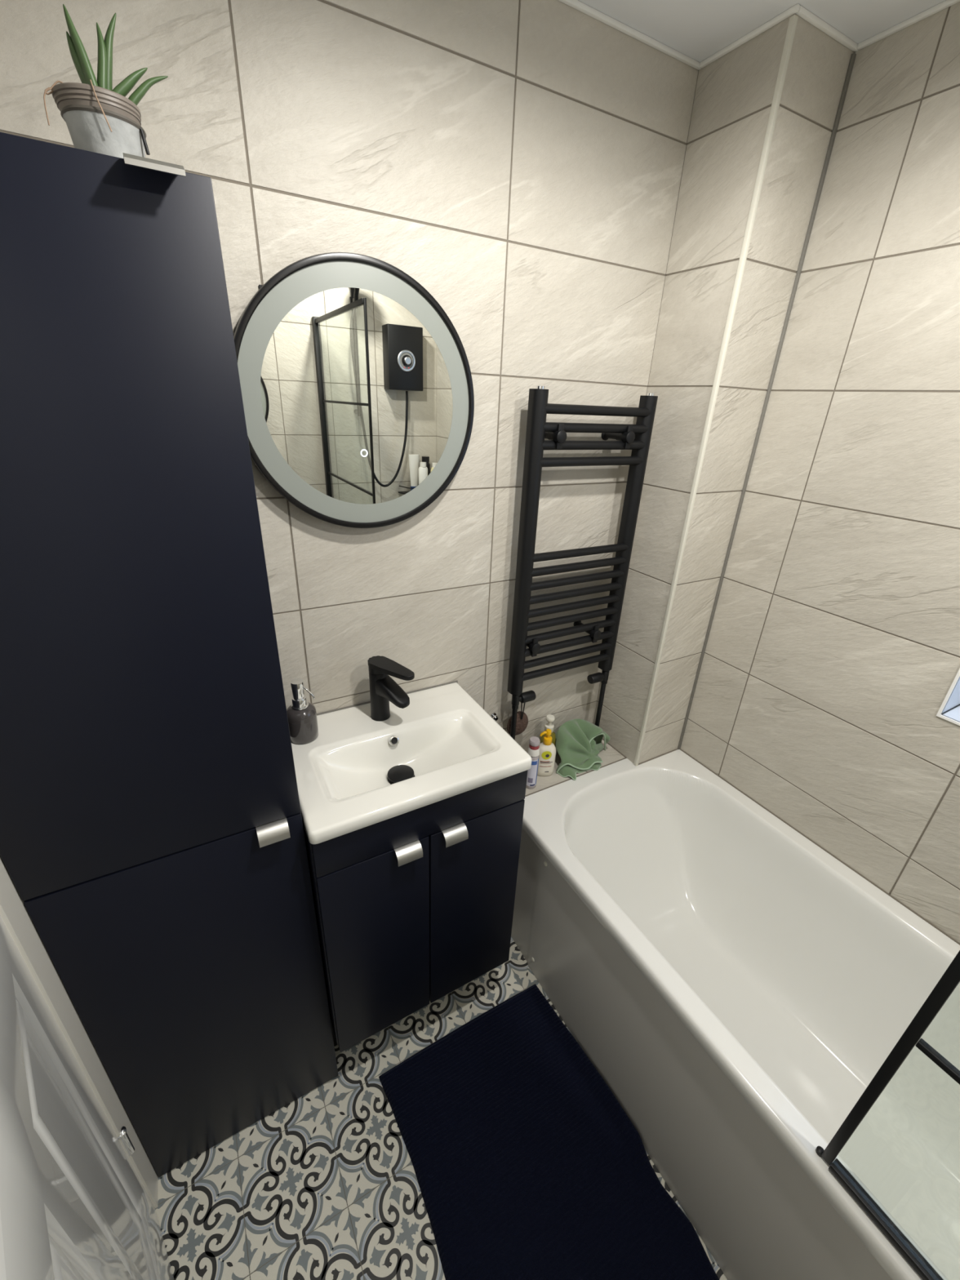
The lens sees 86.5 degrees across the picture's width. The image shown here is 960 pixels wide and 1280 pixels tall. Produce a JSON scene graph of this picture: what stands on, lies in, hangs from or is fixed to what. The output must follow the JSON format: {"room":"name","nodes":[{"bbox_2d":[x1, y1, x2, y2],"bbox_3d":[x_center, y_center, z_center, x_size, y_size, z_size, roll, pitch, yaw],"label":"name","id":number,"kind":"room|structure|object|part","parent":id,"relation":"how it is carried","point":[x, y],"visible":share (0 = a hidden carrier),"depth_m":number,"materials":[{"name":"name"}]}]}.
{"room":"bathroom","nodes":[
{"label":"bathroom","id":0,"kind":"room"},
{"bbox_2d":[0,855,158,1208],"bbox_3d":[-0.440,0.416,0.183,0.100,2.328,1.879,-11,28,-27],"label":"door frame","id":1,"kind":"structure","parent":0,"point":[14,913],"depth_m":0.86,"materials":[{"name":"white paint"}]},
{"bbox_2d":[0,915,174,1279],"bbox_3d":[-0.432,0.463,0.495,0.095,1.970,0.701,-20,33,-40],"label":"door","id":2,"kind":"structure","parent":1,"relation":"in","point":[74,1206],"depth_m":0.62,"materials":[{"name":"white paint"}]},
{"bbox_2d":[0,0,698,752],"bbox_3d":[-0.094,-0.117,1.356,1.804,2.328,0.030,-11,28,-27],"label":"wall","id":3,"kind":"structure","parent":0,"point":[522,162],"depth_m":1.05,"materials":[{"name":"tile"}]},
{"bbox_2d":[233,252,474,528],"bbox_3d":[-0.238,-0.481,1.043,0.499,0.499,0.036,-11,28,-27],"label":"round mirror","id":4,"kind":"object","parent":3,"relation":"attached to","point":[357,387],"visible":0.91,"depth_m":1.01,"materials":[{"name":"black mirror"}]},
{"bbox_2d":[260,287,453,504],"bbox_3d":[-0.232,-0.477,1.034,0.396,0.396,0.001,-11,28,-27],"label":"mirror glass","id":5,"kind":"object","parent":4,"relation":"attached to","point":[347,371],"depth_m":1.02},
{"bbox_2d":[489,712,497,720],"bbox_3d":[0.046,0.240,1.587,0.022,0.022,0.022,-11,28,-27],"label":"bolt","id":6,"kind":"object","parent":3,"relation":"attached to","point":[493,715],"visible":0.88,"depth_m":1.58,"materials":[{"name":"silver metal"}]},
{"bbox_2d":[506,385,657,740],"bbox_3d":[0.260,-0.114,1.497,0.391,1.119,0.098,-11,28,-27],"label":"towel radiator","id":7,"kind":"object","parent":3,"relation":"attached to","point":[636,437],"visible":1,"depth_m":1.40,"materials":[{"name":"black metal"}]},
{"bbox_2d":[506,702,528,735],"bbox_3d":[0.120,0.229,1.584,0.049,0.158,0.067,15,28,24],"label":"stone","id":8,"kind":"object","parent":7,"relation":"hanging from","point":[522,722],"visible":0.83,"depth_m":1.58,"materials":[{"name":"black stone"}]},
{"bbox_3d":[0.130,0.207,1.550,0.012,0.089,0.021,11,26,18],"label":"cord","id":9,"kind":"part","parent":8,"relation":"part of","materials":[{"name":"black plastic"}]},
{"bbox_2d":[558,0,701,70],"bbox_3d":[-0.160,-1.135,0.786,1.484,0.009,0.009,-11,28,-27],"label":"trim","id":10,"kind":"structure","parent":3,"relation":"attached to","point":[575,4],"depth_m":1.03,"materials":[{"name":"white"}]},
{"bbox_2d":[155,937,727,1279],"bbox_3d":[-0.137,1.412,0.866,2.680,0.030,1.879,-11,28,-27],"label":"floor","id":11,"kind":"structure","parent":0,"point":[324,1185],"depth_m":1.16,"materials":[{"name":"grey tile"}]},
{"bbox_2d":[0,132,337,1177],"bbox_3d":[-0.593,0.295,0.988,0.411,1.852,0.372,-11,28,-27],"label":"tall cabinet","id":12,"kind":"object","parent":11,"relation":"on","point":[153,841],"visible":1,"depth_m":0.72,"materials":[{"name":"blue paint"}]},
{"bbox_2d":[43,4,168,158],"bbox_3d":[-0.446,-0.641,0.612,0.113,0.177,0.090,3,25,2],"label":"aloe","id":13,"kind":"object","parent":12,"relation":"on","point":[99,117],"visible":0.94,"depth_m":0.60,"materials":[{"name":"plant"}]},
{"bbox_2d":[51,82,141,125],"bbox_3d":[-0.460,-0.609,0.627,0.088,0.082,0.088,-18,32,-37],"label":"pot rim","id":14,"kind":"object","parent":13,"relation":"attached to","point":[88,104],"depth_m":0.59,"materials":[{"name":"plastic"}]},
{"bbox_3d":[-0.414,-0.615,0.628,0.008,0.026,0.004,-11,28,-27],"label":"wire handle","id":15,"kind":"part","parent":13,"relation":"part of","materials":[{"name":"black metal"}]},
{"bbox_3d":[-0.502,-0.063,0.679,0.410,0.930,0.018,-11,28,-27],"label":"door","id":16,"kind":"part","parent":12,"relation":"part of","materials":[{"name":"black paint"}]},
{"bbox_3d":[-0.344,-0.499,0.539,0.054,0.014,0.042,-11,28,-27],"label":"handle","id":17,"kind":"part","parent":12,"relation":"part of","materials":[{"name":"silver metal"}]},
{"bbox_3d":[-0.539,0.773,1.070,0.410,0.910,0.018,-11,28,-27],"label":"door","id":18,"kind":"part","parent":12,"relation":"part of","materials":[{"name":"black paint"}]},
{"bbox_3d":[-0.382,0.351,0.941,0.053,0.028,0.034,-11,28,-27],"label":"handle","id":19,"kind":"part","parent":12,"relation":"part of","materials":[{"name":"silver metal"}]},
{"bbox_2d":[302,770,527,1052],"bbox_3d":[-0.207,0.665,1.396,0.494,0.868,0.398,-11,28,-27],"label":"vanity cabinet","id":20,"kind":"object","parent":11,"relation":"on","point":[412,908],"visible":0.66,"depth_m":1.19,"materials":[{"name":"black paint"}]},
{"bbox_3d":[-0.232,0.722,1.194,0.240,0.606,0.018,-11,28,-27],"label":"door","id":21,"kind":"part","parent":20,"relation":"part of","materials":[{"name":"black paint"}]},
{"bbox_3d":[-0.155,0.452,1.091,0.056,0.028,0.034,-11,28,-27],"label":"handle","id":22,"kind":"part","parent":20,"relation":"part of","materials":[{"name":"silver metal"}]},
{"bbox_2d":[291,680,532,844],"bbox_3d":[-0.192,0.278,1.222,0.503,0.094,0.388,-11,28,-27],"label":"basin","id":23,"kind":"object","parent":20,"relation":"in","point":[359,771],"visible":0.87,"depth_m":1.20,"materials":[{"name":"white ceramic"}]},
{"bbox_2d":[286,678,318,744],"bbox_3d":[-0.413,0.160,1.174,0.067,0.150,0.067,-11,28,-27],"label":"soap dispenser","id":24,"kind":"object","parent":23,"relation":"on","point":[301,714],"visible":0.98,"depth_m":1.16,"materials":[{"name":"grey glass"}]},
{"bbox_2d":[286,702,318,744],"bbox_3d":[-0.414,0.187,1.187,0.067,0.090,0.067,-11,28,-27],"label":"bottle","id":25,"kind":"object","parent":24,"relation":"attached to","point":[301,716],"depth_m":1.16,"materials":[{"name":"grey glass"}]},
{"bbox_2d":[367,655,414,721],"bbox_3d":[-0.213,0.134,1.239,0.140,0.160,0.049,19,30,32],"label":"tap","id":26,"kind":"object","parent":23,"relation":"on","point":[384,689],"visible":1,"depth_m":1.22,"materials":[{"name":"black metal"}]},
{"bbox_3d":[-0.210,0.074,1.211,0.139,0.028,0.048,19,30,32],"label":"lever","id":27,"kind":"part","parent":26,"relation":"part of","materials":[{"name":"black metal"}]},
{"bbox_3d":[-0.213,0.121,1.233,0.098,0.070,0.043,19,30,32],"label":"spout","id":28,"kind":"part","parent":26,"relation":"part of","materials":[{"name":"black metal"}]},
{"bbox_3d":[-0.108,0.380,1.102,0.492,0.094,0.018,-11,28,-27],"label":"panel","id":29,"kind":"part","parent":20,"relation":"part of","materials":[{"name":"black paint"}]},
{"bbox_3d":[-0.058,0.432,1.141,0.055,0.028,0.034,-11,28,-27],"label":"handle","id":30,"kind":"part","parent":20,"relation":"part of","materials":[{"name":"silver metal"}]},
{"bbox_3d":[-0.016,0.678,1.307,0.248,0.606,0.018,-11,28,-27],"label":"door","id":31,"kind":"part","parent":20,"relation":"part of","materials":[{"name":"black paint"}]},
{"bbox_2d":[378,983,719,1279],"bbox_3d":[0.150,1.248,1.152,0.517,0.047,0.803,-11,28,-27],"label":"bath mat","id":32,"kind":"object","parent":11,"relation":"on","point":[527,1165],"visible":1,"depth_m":1.20,"materials":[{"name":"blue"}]},
{"bbox_2d":[511,749,959,1279],"bbox_3d":[0.789,1.006,1.130,0.680,0.554,1.699,-11,28,-27],"label":"bathtub","id":33,"kind":"object","parent":11,"relation":"on","point":[736,987],"visible":0.93,"depth_m":1.26,"materials":[{"name":"white ceramic"}]},
{"bbox_2d":[815,950,959,1279],"bbox_3d":[0.772,0.341,0.218,0.031,1.418,0.800,-11,28,-27],"label":"screen","id":34,"kind":"object","parent":33,"relation":"on","point":[949,980],"visible":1,"depth_m":0.71,"materials":[{"name":"black metal"}]},
{"bbox_3d":[0.741,0.974,0.516,0.018,0.013,0.746,-11,28,-27],"label":"rail","id":35,"kind":"part","parent":34,"relation":"part of","materials":[{"name":"black metal"}]},
{"bbox_3d":[0.583,0.195,0.519,0.008,1.405,0.014,-11,28,-27],"label":"free post","id":36,"kind":"part","parent":34,"relation":"part of","materials":[{"name":"black metal"}]},
{"bbox_3d":[0.768,0.344,0.224,0.006,1.377,0.742,-11,28,-27],"label":"glass pane","id":37,"kind":"part","parent":34,"relation":"part of","materials":[{"name":"clear glass"}]},
{"bbox_2d":[593,13,795,763],"bbox_3d":[0.516,-0.428,1.423,0.030,1.772,0.220,-11,28,-27],"label":"wall","id":38,"kind":"structure","parent":0,"point":[734,94],"depth_m":1.25,"materials":[{"name":"tile"}]},
{"bbox_2d":[602,737,626,757],"bbox_3d":[0.456,0.367,1.807,0.003,0.003,0.177,-11,28,-27],"label":"trim","id":39,"kind":"structure","parent":38,"relation":"attached to","point":[602,738],"depth_m":1.78,"materials":[{"name":"brown plastic"}]},
{"bbox_2d":[699,4,799,68],"bbox_3d":[0.539,-1.220,1.034,0.009,0.009,0.220,-11,28,-27],"label":"trim","id":40,"kind":"structure","parent":38,"relation":"attached to","point":[794,9],"depth_m":1.02,"materials":[{"name":"white"}]},
{"bbox_2d":[638,13,853,763],"bbox_3d":[0.649,-0.409,1.394,0.228,1.772,0.030,-11,28,-27],"label":"wall","id":41,"kind":"structure","parent":0,"point":[818,64],"depth_m":1.23,"materials":[{"name":"tile"}]},
{"bbox_2d":[638,748,678,764],"bbox_3d":[0.613,0.400,1.751,0.208,0.003,0.003,-11,28,-27],"label":"trim","id":42,"kind":"structure","parent":41,"relation":"attached to","point":[676,748],"depth_m":1.75,"materials":[{"name":"brown plastic"}]},
{"bbox_2d":[633,14,798,765],"bbox_3d":[0.557,-0.379,1.334,0.011,1.760,0.011,-11,28,-27],"label":"trim","id":43,"kind":"structure","parent":41,"relation":"attached to","point":[793,21],"depth_m":1.18,"materials":[{"name":"white plastic"}]},
{"bbox_2d":[677,52,856,749],"bbox_3d":[0.736,-0.413,1.424,0.009,1.760,0.006,-11,28,-27],"label":"trim","id":44,"kind":"structure","parent":41,"relation":"attached to","point":[853,55],"depth_m":1.27,"materials":[{"name":"grey plastic"}]},
{"bbox_2d":[795,5,858,52],"bbox_3d":[0.685,-1.198,1.002,0.208,0.009,0.009,-11,28,-27],"label":"trim","id":45,"kind":"structure","parent":41,"relation":"attached to","point":[803,13],"depth_m":1.00,"materials":[{"name":"white"}]},
{"bbox_2d":[577,0,946,62],"bbox_3d":[-0.019,-0.736,-0.124,2.730,0.050,1.979,-11,28,-27],"label":"ceiling","id":46,"kind":"structure","parent":0,"point":[698,29],"depth_m":0.98,"materials":[{"name":"white paint"}]},
{"bbox_2d":[680,1,959,942],"bbox_3d":[1.080,0.098,1.007,0.030,2.328,1.989,-11,28,-27],"label":"wall","id":47,"kind":"structure","parent":0,"point":[831,660],"depth_m":1.18,"materials":[{"name":"tile"}]},
{"bbox_2d":[680,748,959,945],"bbox_3d":[1.107,0.703,1.151,0.003,0.003,1.659,-11,28,-27],"label":"trim","id":48,"kind":"structure","parent":47,"relation":"attached to","point":[759,804],"depth_m":1.38,"materials":[{"name":"brown plastic"}]},
{"bbox_2d":[857,0,959,49],"bbox_3d":[1.178,-0.894,0.399,0.009,0.009,1.650,-11,28,-27],"label":"trim","id":49,"kind":"structure","parent":47,"relation":"attached to","point":[947,3],"depth_m":0.97,"materials":[{"name":"white"}]},
{"bbox_3d":[1.283,-0.122,0.700,0.120,1.497,1.302,-11,28,-27],"label":"wall","id":50,"kind":"structure","parent":0,"visible":0},
{"bbox_2d":[936,668,959,725],"bbox_3d":[1.268,-0.119,0.692,0.154,0.909,0.714,-11,28,-27],"label":"window","id":51,"kind":"structure","parent":50,"relation":"in","point":[950,706],"depth_m":1.12,"materials":[{"name":"white"}]},
{"bbox_3d":[0.202,0.682,1.805,0.557,0.524,0.176,-11,28,-27],"label":"wall","id":52,"kind":"structure","parent":0,"visible":0},
{"bbox_2d":[524,739,624,795],"bbox_3d":[0.213,0.430,1.688,0.557,0.030,0.174,-11,28,-27],"label":"wall ledge","id":53,"kind":"object","parent":52,"relation":"on","point":[610,755],"visible":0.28,"depth_m":1.67,"materials":[{"name":"tile"}]},
{"bbox_2d":[525,736,540,789],"bbox_3d":[0.160,0.376,1.557,0.037,0.175,0.037,-6,26,-18],"label":"bottle","id":54,"kind":"object","parent":53,"relation":"on","point":[533,751],"visible":0.94,"depth_m":1.53,"materials":[{"name":"grey plastic"}]},
{"bbox_2d":[537,728,555,776],"bbox_3d":[0.210,0.354,1.616,0.062,0.167,0.044,-1,25,-8],"label":"lotion bottle","id":55,"kind":"object","parent":53,"relation":"on","point":[547,755],"visible":0.94,"depth_m":1.60,"materials":[{"name":"beige plastic"}]},
{"bbox_2d":[540,731,555,746],"bbox_3d":[0.222,0.349,1.686,0.056,0.119,0.042,-18,32,-37],"label":"pump","id":56,"kind":"object","parent":55,"relation":"attached to","point":[553,737],"depth_m":1.66,"materials":[{"name":"yellow plastic"}]},
{"bbox_2d":[540,714,555,746],"bbox_3d":[0.223,0.324,1.674,0.056,0.174,0.042,-18,32,-37],"label":"wash bottle","id":57,"kind":"object","parent":53,"relation":"on","point":[550,718],"visible":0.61,"depth_m":1.65,"materials":[{"name":"yellow plastic"}]},
{"bbox_2d":[555,718,610,780],"bbox_3d":[0.331,0.345,1.705,0.233,0.119,0.172,-13,29,-30],"label":"flannel","id":58,"kind":"object","parent":53,"relation":"on","point":[578,743],"visible":0.98,"depth_m":1.67,"materials":[{"name":"green fabric"}]},
{"bbox_2d":[524,757,626,796],"bbox_3d":[0.293,0.446,1.633,0.472,0.007,0.004,-11,28,-27],"label":"trim","id":59,"kind":"structure","parent":52,"relation":"attached to","point":[624,757],"depth_m":1.63,"materials":[{"name":"brown tile"}]}
]}

